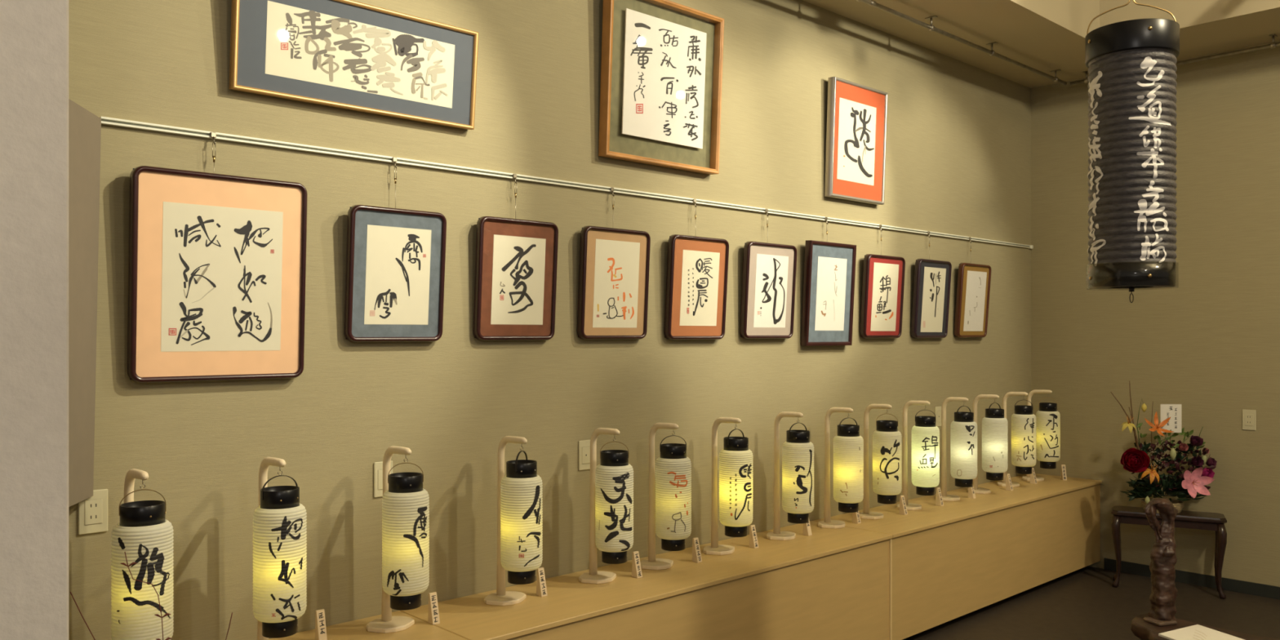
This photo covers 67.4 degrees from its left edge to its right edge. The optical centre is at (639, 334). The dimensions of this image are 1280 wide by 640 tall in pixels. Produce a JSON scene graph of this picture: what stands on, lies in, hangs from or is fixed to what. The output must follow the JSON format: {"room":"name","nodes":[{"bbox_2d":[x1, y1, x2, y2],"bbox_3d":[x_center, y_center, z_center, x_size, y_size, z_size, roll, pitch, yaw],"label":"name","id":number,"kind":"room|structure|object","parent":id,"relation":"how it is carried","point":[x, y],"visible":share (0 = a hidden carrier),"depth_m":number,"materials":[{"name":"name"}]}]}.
{"room":"art gallery","nodes":[
{"label":"art gallery","id":0,"kind":"room"},
{"bbox_2d":[0,0,68,639],"bbox_3d":[-1.664,-0.591,1.046,1.791,4.239,0.200,0,0,-43],"label":"wall","id":1,"kind":"structure","parent":0,"point":[34,33],"depth_m":1.55,"materials":[{"name":"grey paint"}]},
{"bbox_2d":[68,0,1031,639],"bbox_3d":[-0.221,-0.620,3.997,8.127,4.300,0.150,0,0,-43],"label":"wall","id":2,"kind":"structure","parent":0,"point":[958,148],"depth_m":3.67,"materials":[{"name":"beige paint"}]},
{"bbox_2d":[68,98,101,506],"bbox_3d":[-1.450,-0.068,2.381,0.062,1.035,0.591,0,0,-11],"label":"display board","id":3,"kind":"object","parent":2,"relation":"attached to","point":[84,126],"visible":0.38,"depth_m":2.53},
{"bbox_2d":[78,488,107,534],"bbox_3d":[-1.523,0.495,2.675,0.074,0.120,0.009,0,0,-43],"label":"wall outlet","id":4,"kind":"object","parent":2,"relation":"attached to","point":[93,510],"visible":0.93,"depth_m":2.67,"materials":[{"name":"beige plastic"}]},
{"bbox_2d":[228,0,478,129],"bbox_3d":[-0.917,-0.917,3.195,0.859,0.348,0.064,0,0,-43],"label":"calligraphy","id":5,"kind":"object","parent":2,"relation":"attached to","point":[351,55],"visible":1,"depth_m":3.17,"materials":[{"name":"beige paper"}]},
{"bbox_2d":[373,460,392,497],"bbox_3d":[-0.876,0.495,3.278,0.070,0.120,0.009,0,0,-43],"label":"wall outlet","id":6,"kind":"object","parent":2,"relation":"attached to","point":[378,466],"visible":0.43,"depth_m":3.26,"materials":[{"name":"beige plastic"}]},
{"bbox_2d":[99,116,1033,248],"bbox_3d":[0.592,-0.597,4.639,5.742,0.024,0.020,0,0,-43],"label":"rail","id":7,"kind":"object","parent":2,"relation":"attached to","point":[104,120],"visible":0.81,"depth_m":3.50,"materials":[{"name":"white metal"}]},
{"bbox_2d":[210,132,216,173],"bbox_3d":[-1.278,-0.527,2.879,0.016,0.158,0.018,0,0,-43],"label":"hanger","id":8,"kind":"object","parent":7,"relation":"hanging from","point":[213,135],"visible":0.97,"depth_m":2.88,"materials":[{"name":"silver metal"}]},
{"bbox_2d":[127,165,307,382],"bbox_3d":[-1.254,-0.169,2.882,0.508,0.617,0.063,0,0,-43],"label":"calligraphy","id":9,"kind":"object","parent":8,"relation":"hanging from","point":[217,263],"visible":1,"depth_m":2.86,"materials":[{"name":"paper"}]},
{"bbox_2d":[391,156,396,208],"bbox_3d":[-0.838,-0.502,3.288,0.016,0.208,0.018,0,0,-43],"label":"hanger","id":10,"kind":"object","parent":7,"relation":"hanging from","point":[393,159],"visible":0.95,"depth_m":3.29,"materials":[{"name":"silver metal"}]},
{"bbox_2d":[343,204,446,342],"bbox_3d":[-0.829,-0.200,3.279,0.362,0.454,0.062,0,0,-43],"label":"calligraphy","id":11,"kind":"object","parent":10,"relation":"hanging from","point":[396,257],"visible":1,"depth_m":3.26,"materials":[{"name":"paper"}]},
{"bbox_2d":[512,173,517,218],"bbox_3d":[-0.471,-0.504,3.631,0.016,0.204,0.018,0,0,-43],"label":"hanger","id":12,"kind":"object","parent":7,"relation":"hanging from","point":[514,175],"visible":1,"depth_m":3.63,"materials":[{"name":"silver metal"}]},
{"bbox_2d":[473,216,558,340],"bbox_3d":[-0.463,-0.204,3.622,0.360,0.456,0.058,0,0,-43],"label":"calligraphy","id":13,"kind":"object","parent":12,"relation":"hanging from","point":[516,262],"visible":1,"depth_m":3.61,"materials":[{"name":"brown paper"}]},
{"bbox_2d":[610,186,614,208],"bbox_3d":[-0.111,-0.505,3.965,0.016,0.201,0.018,0,0,-43],"label":"hanger","id":14,"kind":"object","parent":7,"relation":"hanging from","point":[611,188],"visible":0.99,"depth_m":3.96,"materials":[{"name":"silver metal"}]},
{"bbox_2d":[577,226,650,339],"bbox_3d":[-0.103,-0.206,3.957,0.362,0.456,0.059,0,0,-43],"label":"calligraphy","id":15,"kind":"object","parent":14,"relation":"hanging from","point":[615,263],"visible":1,"depth_m":3.94,"materials":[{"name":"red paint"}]},
{"bbox_2d":[693,198,697,218],"bbox_3d":[0.248,-0.505,4.300,0.016,0.201,0.018,0,0,-43],"label":"hanger","id":16,"kind":"object","parent":7,"relation":"hanging from","point":[694,199],"visible":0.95,"depth_m":4.30,"materials":[{"name":"silver metal"}]},
{"bbox_2d":[664,234,728,339],"bbox_3d":[0.258,-0.205,4.290,0.366,0.459,0.063,0,0,-43],"label":"calligraphy","id":17,"kind":"object","parent":16,"relation":"hanging from","point":[697,267],"visible":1,"depth_m":4.27,"materials":[{"name":"paper"}]},
{"bbox_2d":[764,208,768,227],"bbox_3d":[0.616,-0.507,4.643,0.016,0.198,0.018,0,0,-43],"label":"hanger","id":18,"kind":"object","parent":7,"relation":"hanging from","point":[766,210],"visible":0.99,"depth_m":4.64,"materials":[{"name":"silver metal"}]},
{"bbox_2d":[739,241,796,338],"bbox_3d":[0.624,-0.207,4.633,0.370,0.460,0.061,0,0,-43],"label":"calligraphy","id":19,"kind":"object","parent":18,"relation":"hanging from","point":[769,269],"visible":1,"depth_m":4.62,"materials":[{"name":"white paper"}]},
{"bbox_2d":[824,217,828,234],"bbox_3d":[0.968,-0.524,4.971,0.016,0.164,0.018,0,0,-43],"label":"hanger","id":20,"kind":"object","parent":7,"relation":"hanging from","point":[825,218],"visible":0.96,"depth_m":4.97,"materials":[{"name":"silver metal"}]},
{"bbox_2d":[800,240,856,346],"bbox_3d":[0.978,-0.206,4.960,0.392,0.531,0.067,0,0,-43],"label":"calligraphy","id":21,"kind":"object","parent":20,"relation":"hanging from","point":[829,268],"visible":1,"depth_m":4.94,"materials":[{"name":"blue paper"}]},
{"bbox_2d":[879,224,882,254],"bbox_3d":[1.334,-0.505,5.313,0.016,0.202,0.018,0,0,-43],"label":"hanger","id":22,"kind":"object","parent":7,"relation":"hanging from","point":[880,225],"visible":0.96,"depth_m":5.31,"materials":[{"name":"silver metal"}]},
{"bbox_2d":[859,253,905,337],"bbox_3d":[1.343,-0.205,5.303,0.367,0.457,0.062,0,0,-43],"label":"calligraphy","id":23,"kind":"object","parent":22,"relation":"hanging from","point":[883,276],"visible":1,"depth_m":5.28,"materials":[{"name":"red paint"}]},
{"bbox_2d":[927,231,930,259],"bbox_3d":[1.706,-0.506,5.658,0.016,0.200,0.018,0,0,-43],"label":"hanger","id":24,"kind":"object","parent":7,"relation":"hanging from","point":[928,232],"visible":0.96,"depth_m":5.66,"materials":[{"name":"silver metal"}]},
{"bbox_2d":[911,258,951,337],"bbox_3d":[1.716,-0.206,5.647,0.361,0.460,0.066,0,0,-43],"label":"calligraphy","id":25,"kind":"object","parent":24,"relation":"hanging from","point":[932,277],"visible":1,"depth_m":5.63,"materials":[{"name":"white paper"}]},
{"bbox_3d":[2.064,-0.507,5.992,0.016,0.198,0.018,0,0,-43],"label":"hanger","id":26,"kind":"object","parent":7,"relation":"hanging from","visible":0},
{"bbox_2d":[954,262,991,337],"bbox_3d":[2.075,-0.208,5.980,0.359,0.460,0.068,0,0,-43],"label":"calligraphy","id":27,"kind":"object","parent":26,"relation":"hanging from","point":[973,288],"visible":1,"depth_m":5.96,"materials":[{"name":"white paper"}]},
{"bbox_2d":[578,440,590,471],"bbox_3d":[-0.220,0.490,3.889,0.070,0.120,0.009,0,0,-43],"label":"wall outlet","id":28,"kind":"object","parent":2,"relation":"attached to","point":[584,445],"visible":0.75,"depth_m":3.88,"materials":[{"name":"beige plastic"}]},
{"bbox_2d":[598,0,724,174],"bbox_3d":[0.105,-1.077,4.136,0.678,0.699,0.082,0,0,-43],"label":"calligraphy","id":29,"kind":"object","parent":2,"relation":"attached to","point":[660,91],"visible":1,"depth_m":4.12,"materials":[{"name":"white paper"}]},
{"bbox_2d":[824,76,888,204],"bbox_3d":[1.161,-1.020,5.129,0.491,0.614,0.068,0,0,-43],"label":"calligraphy","id":30,"kind":"object","parent":2,"relation":"attached to","point":[857,113],"visible":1,"depth_m":5.10,"materials":[{"name":"white paper"}]},
{"bbox_2d":[934,406,941,426],"bbox_3d":[1.792,0.495,5.763,0.070,0.120,0.009,0,0,-43],"label":"wall outlet","id":31,"kind":"object","parent":2,"relation":"attached to","point":[937,409],"visible":0.88,"depth_m":5.76,"materials":[{"name":"beige plastic"}]},
{"bbox_2d":[802,0,1279,88],"bbox_3d":[2.161,-2.231,1.331,7.977,1.078,7.000,0,0,-43],"label":"ceiling","id":32,"kind":"structure","parent":0,"point":[1045,36],"depth_m":5.38,"materials":[{"name":"beige paint"}]},
{"bbox_2d":[855,0,1066,84],"bbox_3d":[0.635,-1.655,4.269,5.850,0.072,0.060,0,0,-43],"label":"pipe rail","id":33,"kind":"object","parent":32,"relation":"attached to","point":[931,27],"visible":1,"depth_m":5.31,"materials":[{"name":"metal"}]},
{"bbox_2d":[1069,34,1279,85],"bbox_3d":[4.573,-1.655,4.378,0.060,0.072,5.170,0,0,-43],"label":"pipe rail","id":34,"kind":"object","parent":32,"relation":"attached to","point":[1273,45],"visible":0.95,"depth_m":5.61,"materials":[{"name":"metal"}]},
{"bbox_3d":[1.537,-1.883,3.001,0.023,1.672,0.006,0,0,-43],"label":"ceiling hook","id":35,"kind":"object","parent":32,"relation":"hanging from","visible":0},
{"bbox_2d":[1084,0,1179,302],"bbox_3d":[1.536,-0.577,3.000,0.263,0.959,0.263,0,0,38],"label":"hanging lantern","id":36,"kind":"object","parent":35,"relation":"hanging from","point":[1131,66],"visible":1,"depth_m":2.90,"materials":[{"name":"black paper"}]},
{"bbox_2d":[902,565,1279,639],"bbox_3d":[1.617,1.580,0.925,9.627,0.100,7.150,0,0,-43],"label":"floor","id":37,"kind":"structure","parent":0,"point":[1083,603],"depth_m":5.27,"materials":[{"name":"carpet"}]},
{"bbox_2d":[124,468,148,502],"bbox_3d":[-1.360,0.659,2.603,0.177,0.594,0.142,0,0,16],"label":"lantern stand","id":38,"kind":"object","parent":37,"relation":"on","point":[133,473],"visible":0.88,"depth_m":2.60,"materials":[{"name":"beige plastic"}]},
{"bbox_2d":[111,488,173,639],"bbox_3d":[-1.313,0.639,2.535,0.147,0.457,0.147,0,0,-43],"label":"paper lantern","id":39,"kind":"object","parent":38,"relation":"hanging from","point":[144,532],"visible":0.98,"depth_m":2.48,"materials":[{"name":"white paper"}]},
{"bbox_2d":[70,551,232,639],"bbox_3d":[-1.166,0.736,2.296,0.400,0.439,0.066,0,0,5],"label":"branches","id":40,"kind":"object","parent":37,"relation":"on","point":[133,562],"visible":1,"depth_m":2.28,"materials":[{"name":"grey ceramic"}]},
{"bbox_2d":[268,610,467,639],"bbox_3d":[-1.606,1.243,2.278,2.554,0.574,0.473,0,0,-43],"label":"plinth","id":41,"kind":"object","parent":37,"relation":"on","point":[356,629],"visible":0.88,"depth_m":3.06,"materials":[{"name":"brown wood"}]},
{"bbox_2d":[257,457,285,639],"bbox_3d":[-1.092,0.659,2.853,0.177,0.594,0.142,0,0,16],"label":"lantern stand","id":42,"kind":"object","parent":41,"relation":"on","point":[266,462],"visible":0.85,"depth_m":2.86,"materials":[{"name":"beige plastic"}]},
{"bbox_2d":[253,475,306,638],"bbox_3d":[-1.044,0.639,2.785,0.147,0.457,0.147,0,0,-43],"label":"paper lantern","id":43,"kind":"object","parent":42,"relation":"hanging from","point":[279,522],"visible":1,"depth_m":2.73,"materials":[{"name":"white paper"}]},
{"bbox_2d":[315,608,327,639],"bbox_3d":[-0.989,0.907,2.977,0.025,0.098,0.036,0,0,-39],"label":"name card","id":44,"kind":"object","parent":41,"relation":"on","point":[320,621],"visible":1,"depth_m":2.97,"materials":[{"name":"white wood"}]},
{"bbox_2d":[365,445,414,633],"bbox_3d":[-0.794,0.659,3.130,0.177,0.594,0.142,0,0,16],"label":"lantern stand","id":45,"kind":"object","parent":41,"relation":"on","point":[387,624],"visible":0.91,"depth_m":3.14,"materials":[{"name":"beige plastic"}]},
{"bbox_2d":[382,462,429,610],"bbox_3d":[-0.747,0.639,3.062,0.147,0.457,0.147,0,0,-43],"label":"paper lantern","id":46,"kind":"object","parent":45,"relation":"hanging from","point":[405,504],"visible":1,"depth_m":3.01,"materials":[{"name":"white paper"}]},
{"bbox_2d":[427,591,439,625],"bbox_3d":[-0.681,0.907,3.175,0.025,0.098,0.036,0,0,-39],"label":"name card","id":47,"kind":"object","parent":41,"relation":"on","point":[433,614],"visible":1,"depth_m":3.17,"materials":[{"name":"white wood"}]},
{"bbox_2d":[400,520,892,639],"bbox_3d":[0.187,1.243,3.949,2.340,0.574,0.473,0,0,-43],"label":"plinth","id":48,"kind":"object","parent":37,"relation":"on","point":[828,584],"visible":0.85,"depth_m":3.87,"materials":[{"name":"brown wood"}]},
{"bbox_2d":[484,435,527,605],"bbox_3d":[-0.463,0.659,3.439,0.177,0.594,0.142,0,0,16],"label":"lantern stand","id":49,"kind":"object","parent":48,"relation":"on","point":[501,597],"visible":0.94,"depth_m":3.45,"materials":[{"name":"beige plastic"}]},
{"bbox_2d":[500,450,542,584],"bbox_3d":[-0.416,0.639,3.371,0.147,0.457,0.147,0,0,-43],"label":"paper lantern","id":50,"kind":"object","parent":49,"relation":"hanging from","point":[521,492],"visible":1,"depth_m":3.32,"materials":[{"name":"white paper"}]},
{"bbox_2d":[536,567,547,596],"bbox_3d":[-0.359,0.907,3.511,0.025,0.098,0.036,0,0,-39],"label":"name card","id":51,"kind":"object","parent":48,"relation":"on","point":[541,590],"visible":1,"depth_m":3.51,"materials":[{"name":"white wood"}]},
{"bbox_2d":[578,427,619,583],"bbox_3d":[-0.145,0.659,3.735,0.177,0.594,0.142,0,0,16],"label":"lantern stand","id":52,"kind":"object","parent":48,"relation":"on","point":[593,576],"visible":1,"depth_m":3.75,"materials":[{"name":"beige plastic"}]},
{"bbox_2d":[595,441,633,564],"bbox_3d":[-0.098,0.639,3.667,0.147,0.457,0.147,0,0,-43],"label":"paper lantern","id":53,"kind":"object","parent":52,"relation":"hanging from","point":[614,474],"visible":1,"depth_m":3.61,"materials":[{"name":"white paper"}]},
{"bbox_2d":[631,551,642,577],"bbox_3d":[-0.011,0.907,3.778,0.025,0.098,0.036,0,0,-39],"label":"name card","id":54,"kind":"object","parent":48,"relation":"on","point":[636,565],"visible":1,"depth_m":3.77,"materials":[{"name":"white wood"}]},
{"bbox_2d":[640,422,678,569],"bbox_3d":[0.088,0.659,3.952,0.177,0.594,0.142,0,0,16],"label":"lantern stand","id":55,"kind":"object","parent":48,"relation":"on","point":[651,563],"visible":0.98,"depth_m":3.96,"materials":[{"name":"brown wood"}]},
{"bbox_2d":[655,435,691,551],"bbox_3d":[0.135,0.639,3.884,0.147,0.457,0.147,0,0,-43],"label":"paper lantern","id":56,"kind":"object","parent":55,"relation":"hanging from","point":[673,467],"visible":1,"depth_m":3.83,"materials":[{"name":"white paper"}]},
{"bbox_2d":[692,537,702,563],"bbox_3d":[0.239,0.907,4.031,0.025,0.098,0.036,0,0,-39],"label":"name card","id":57,"kind":"object","parent":48,"relation":"on","point":[696,555],"visible":1,"depth_m":4.03,"materials":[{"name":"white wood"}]},
{"bbox_2d":[702,417,741,555],"bbox_3d":[0.367,0.659,4.213,0.177,0.594,0.142,0,0,16],"label":"lantern stand","id":58,"kind":"object","parent":48,"relation":"on","point":[714,548],"visible":1,"depth_m":4.22,"materials":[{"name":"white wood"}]},
{"bbox_2d":[719,428,753,537],"bbox_3d":[0.415,0.639,4.145,0.147,0.457,0.147,0,0,-43],"label":"paper lantern","id":59,"kind":"object","parent":58,"relation":"hanging from","point":[735,458],"visible":1,"depth_m":4.09,"materials":[{"name":"white paper"}]},
{"bbox_2d":[749,524,758,548],"bbox_3d":[0.510,0.907,4.301,0.025,0.098,0.036,0,0,-39],"label":"name card","id":60,"kind":"object","parent":48,"relation":"on","point":[753,543],"visible":1,"depth_m":4.29,"materials":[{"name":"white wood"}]},
{"bbox_2d":[766,411,803,540],"bbox_3d":[0.684,0.659,4.508,0.177,0.594,0.142,0,0,16],"label":"lantern stand","id":61,"kind":"object","parent":48,"relation":"on","point":[776,535],"visible":1,"depth_m":4.52,"materials":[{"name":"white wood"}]},
{"bbox_2d":[782,422,813,523],"bbox_3d":[0.731,0.639,4.440,0.147,0.457,0.147,0,0,-43],"label":"paper lantern","id":62,"kind":"object","parent":61,"relation":"hanging from","point":[797,451],"visible":1,"depth_m":4.38,"materials":[{"name":"white paper"}]},
{"bbox_2d":[802,520,812,536],"bbox_3d":[0.796,0.907,4.566,0.025,0.098,0.036,0,0,-39],"label":"name card","id":63,"kind":"object","parent":48,"relation":"on","point":[806,531],"visible":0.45,"depth_m":4.56,"materials":[{"name":"white paper"}]},
{"bbox_2d":[813,473,1102,639],"bbox_3d":[1.949,1.243,5.591,2.471,0.574,0.473,0,0,-43],"label":"plinth","id":64,"kind":"object","parent":37,"relation":"on","point":[953,560],"visible":0.69,"depth_m":5.26,"materials":[{"name":"brown wood"}]},
{"bbox_2d":[817,407,853,528],"bbox_3d":[0.975,0.659,4.779,0.177,0.594,0.142,0,0,16],"label":"lantern stand","id":65,"kind":"object","parent":64,"relation":"on","point":[827,522],"visible":1,"depth_m":4.79,"materials":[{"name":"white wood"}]},
{"bbox_2d":[833,417,863,512],"bbox_3d":[1.023,0.639,4.712,0.147,0.457,0.147,0,0,-43],"label":"paper lantern","id":66,"kind":"object","parent":65,"relation":"hanging from","point":[848,445],"visible":1,"depth_m":4.66,"materials":[{"name":"white paper"}]},
{"bbox_2d":[852,511,861,524],"bbox_3d":[1.097,0.907,4.858,0.025,0.098,0.036,0,0,-39],"label":"name card","id":67,"kind":"object","parent":64,"relation":"on","point":[855,516],"visible":0.7,"depth_m":4.85,"materials":[{"name":"white paper"}]},
{"bbox_2d":[859,404,892,519],"bbox_3d":[1.225,0.659,5.012,0.177,0.594,0.142,0,0,16],"label":"lantern stand","id":68,"kind":"object","parent":64,"relation":"on","point":[865,514],"visible":0.97,"depth_m":5.02,"materials":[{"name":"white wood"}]},
{"bbox_2d":[872,413,902,504],"bbox_3d":[1.272,0.639,4.944,0.147,0.457,0.147,0,0,-43],"label":"paper lantern","id":69,"kind":"object","parent":68,"relation":"hanging from","point":[886,439],"visible":1,"depth_m":4.89,"materials":[{"name":"white paper"}]},
{"bbox_2d":[898,495,907,515],"bbox_3d":[1.397,0.907,5.090,0.025,0.098,0.036,0,0,-39],"label":"name card","id":70,"kind":"object","parent":64,"relation":"on","point":[903,510],"visible":1,"depth_m":5.08,"materials":[{"name":"white paper"}]},
{"bbox_2d":[896,400,930,510],"bbox_3d":[1.499,0.659,5.267,0.177,0.594,0.142,0,0,16],"label":"lantern stand","id":71,"kind":"object","parent":64,"relation":"on","point":[909,506],"visible":0.94,"depth_m":5.28,"materials":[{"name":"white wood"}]},
{"bbox_2d":[911,409,939,495],"bbox_3d":[1.546,0.639,5.199,0.148,0.457,0.148,0,0,-43],"label":"paper lantern","id":72,"kind":"object","parent":71,"relation":"hanging from","point":[925,435],"visible":1,"depth_m":5.14,"materials":[{"name":"white paper"}]},
{"bbox_2d":[935,487,943,506],"bbox_3d":[1.671,0.907,5.354,0.025,0.098,0.036,0,0,-39],"label":"name card","id":73,"kind":"object","parent":64,"relation":"on","point":[939,500],"visible":1,"depth_m":5.35,"materials":[{"name":"white paper"}]},
{"bbox_2d":[935,396,968,501],"bbox_3d":[1.802,0.659,5.550,0.177,0.594,0.142,0,0,16],"label":"lantern stand","id":74,"kind":"object","parent":64,"relation":"on","point":[945,497],"visible":0.95,"depth_m":5.56,"materials":[{"name":"white plastic"}]},
{"bbox_2d":[950,405,977,487],"bbox_3d":[1.849,0.639,5.482,0.147,0.457,0.147,0,0,-43],"label":"paper lantern","id":75,"kind":"object","parent":74,"relation":"hanging from","point":[963,429],"visible":1,"depth_m":5.43,"materials":[{"name":"white paper"}]},
{"bbox_2d":[968,486,975,498],"bbox_3d":[1.934,0.907,5.593,0.025,0.098,0.036,0,0,-39],"label":"name card","id":76,"kind":"object","parent":64,"relation":"on","point":[971,494],"visible":0.66,"depth_m":5.59,"materials":[{"name":"white paper"}]},
{"bbox_2d":[967,394,999,493],"bbox_3d":[2.072,0.659,5.801,0.177,0.594,0.142,0,0,16],"label":"lantern stand","id":77,"kind":"object","parent":64,"relation":"on","point":[977,491],"visible":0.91,"depth_m":5.81,"materials":[{"name":"white plastic"}]},
{"bbox_2d":[982,402,1008,480],"bbox_3d":[2.118,0.639,5.733,0.147,0.457,0.147,0,0,-43],"label":"paper lantern","id":78,"kind":"object","parent":77,"relation":"hanging from","point":[994,424],"visible":1,"depth_m":5.68,"materials":[{"name":"white paper"}]},
{"bbox_2d":[1005,473,1013,490],"bbox_3d":[2.263,0.907,5.879,0.025,0.098,0.036,0,0,-39],"label":"name card","id":79,"kind":"object","parent":64,"relation":"on","point":[1008,482],"visible":1,"depth_m":5.87,"materials":[{"name":"white paper"}]},
{"bbox_2d":[996,391,1027,487],"bbox_3d":[2.347,0.659,6.057,0.177,0.594,0.142,0,0,16],"label":"lantern stand","id":80,"kind":"object","parent":64,"relation":"on","point":[1002,483],"visible":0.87,"depth_m":6.06,"materials":[{"name":"white plastic"}]},
{"bbox_2d":[1011,400,1036,474],"bbox_3d":[2.394,0.639,5.989,0.147,0.457,0.147,0,0,-43],"label":"paper lantern","id":81,"kind":"object","parent":80,"relation":"hanging from","point":[1024,425],"visible":1,"depth_m":5.93,"materials":[{"name":"white paper"}]},
{"bbox_2d":[1030,467,1037,484],"bbox_3d":[2.518,0.907,6.142,0.025,0.098,0.036,0,0,-39],"label":"name card","id":82,"kind":"object","parent":64,"relation":"on","point":[1033,477],"visible":0.99,"depth_m":6.14,"materials":[{"name":"white paper"}]},
{"bbox_2d":[1022,389,1052,481],"bbox_3d":[2.598,0.659,6.292,0.177,0.594,0.142,0,0,16],"label":"lantern stand","id":83,"kind":"object","parent":64,"relation":"on","point":[1027,477],"visible":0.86,"depth_m":6.27,"materials":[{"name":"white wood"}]},
{"bbox_2d":[1035,397,1060,468],"bbox_3d":[2.645,0.639,6.223,0.147,0.457,0.147,0,0,-43],"label":"paper lantern","id":84,"kind":"object","parent":83,"relation":"hanging from","point":[1048,419],"visible":0.94,"depth_m":6.17,"materials":[{"name":"white paper"}]},
{"bbox_2d":[1060,464,1066,479],"bbox_3d":[2.778,0.907,6.293,0.025,0.098,0.036,0,0,-1],"label":"name card","id":85,"kind":"object","parent":64,"relation":"on","point":[1063,473],"visible":1,"depth_m":6.29,"materials":[{"name":"white paper"}]},
{"bbox_2d":[1111,505,1226,599],"bbox_3d":[3.160,1.298,5.752,0.601,0.465,0.215,0,0,27],"label":"side table","id":86,"kind":"object","parent":37,"relation":"on","point":[1209,521],"visible":0.98,"depth_m":5.69,"materials":[{"name":"brown wood"}]},
{"bbox_2d":[1130,613,1279,639],"bbox_3d":[2.258,1.361,3.547,0.580,0.362,0.956,0,0,-43],"label":"table","id":87,"kind":"object","parent":37,"relation":"on","point":[1142,629],"visible":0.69,"depth_m":3.86,"materials":[{"name":"brown wood"}]},
{"bbox_2d":[1143,497,1177,626],"bbox_3d":[2.145,0.929,3.941,0.167,0.500,0.114,0,0,-43],"label":"carved post","id":88,"kind":"object","parent":87,"relation":"on","point":[1162,597],"visible":1,"depth_m":3.92,"materials":[{"name":"brown wood"}]},
{"bbox_2d":[1141,497,1183,513],"bbox_3d":[3.136,1.033,5.766,0.234,0.062,0.200,0,0,-1],"label":"vase","id":89,"kind":"object","parent":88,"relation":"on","point":[1179,504],"depth_m":5.71,"materials":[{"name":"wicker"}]},
{"bbox_2d":[1110,380,1217,513],"bbox_3d":[3.124,0.672,5.736,0.648,0.784,0.363,0,0,-1],"label":"flower arrangement","id":90,"kind":"object","parent":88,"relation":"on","point":[1134,460],"visible":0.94,"depth_m":5.72,"materials":[{"name":"plant"}]},
{"bbox_2d":[1158,624,1244,639],"bbox_3d":[2.196,1.175,3.650,0.251,0.008,0.386,0,0,-19],"label":"paper sheet","id":91,"kind":"object","parent":87,"relation":"on","point":[1197,632],"visible":1,"depth_m":3.74,"materials":[{"name":"beige paper"}]},
{"bbox_2d":[1031,40,1279,586],"bbox_3d":[5.134,-0.620,4.101,0.150,4.300,7.000,0,0,-43],"label":"wall","id":92,"kind":"structure","parent":0,"point":[1209,345],"depth_m":5.87,"materials":[{"name":"beige paint"}]},
{"bbox_2d":[1104,558,1279,599],"bbox_3d":[5.242,1.494,3.866,0.011,0.072,6.510,0,0,-43],"label":"baseboard","id":93,"kind":"structure","parent":92,"relation":"attached to","point":[1196,579],"depth_m":5.81,"materials":[{"name":"grey"}]},
{"bbox_2d":[1242,408,1256,430],"bbox_3d":[3.584,0.505,5.648,0.009,0.120,0.070,0,0,-43],"label":"wall outlet","id":94,"kind":"object","parent":92,"relation":"attached to","point":[1249,416],"visible":1,"depth_m":5.64,"materials":[{"name":"beige plastic"}]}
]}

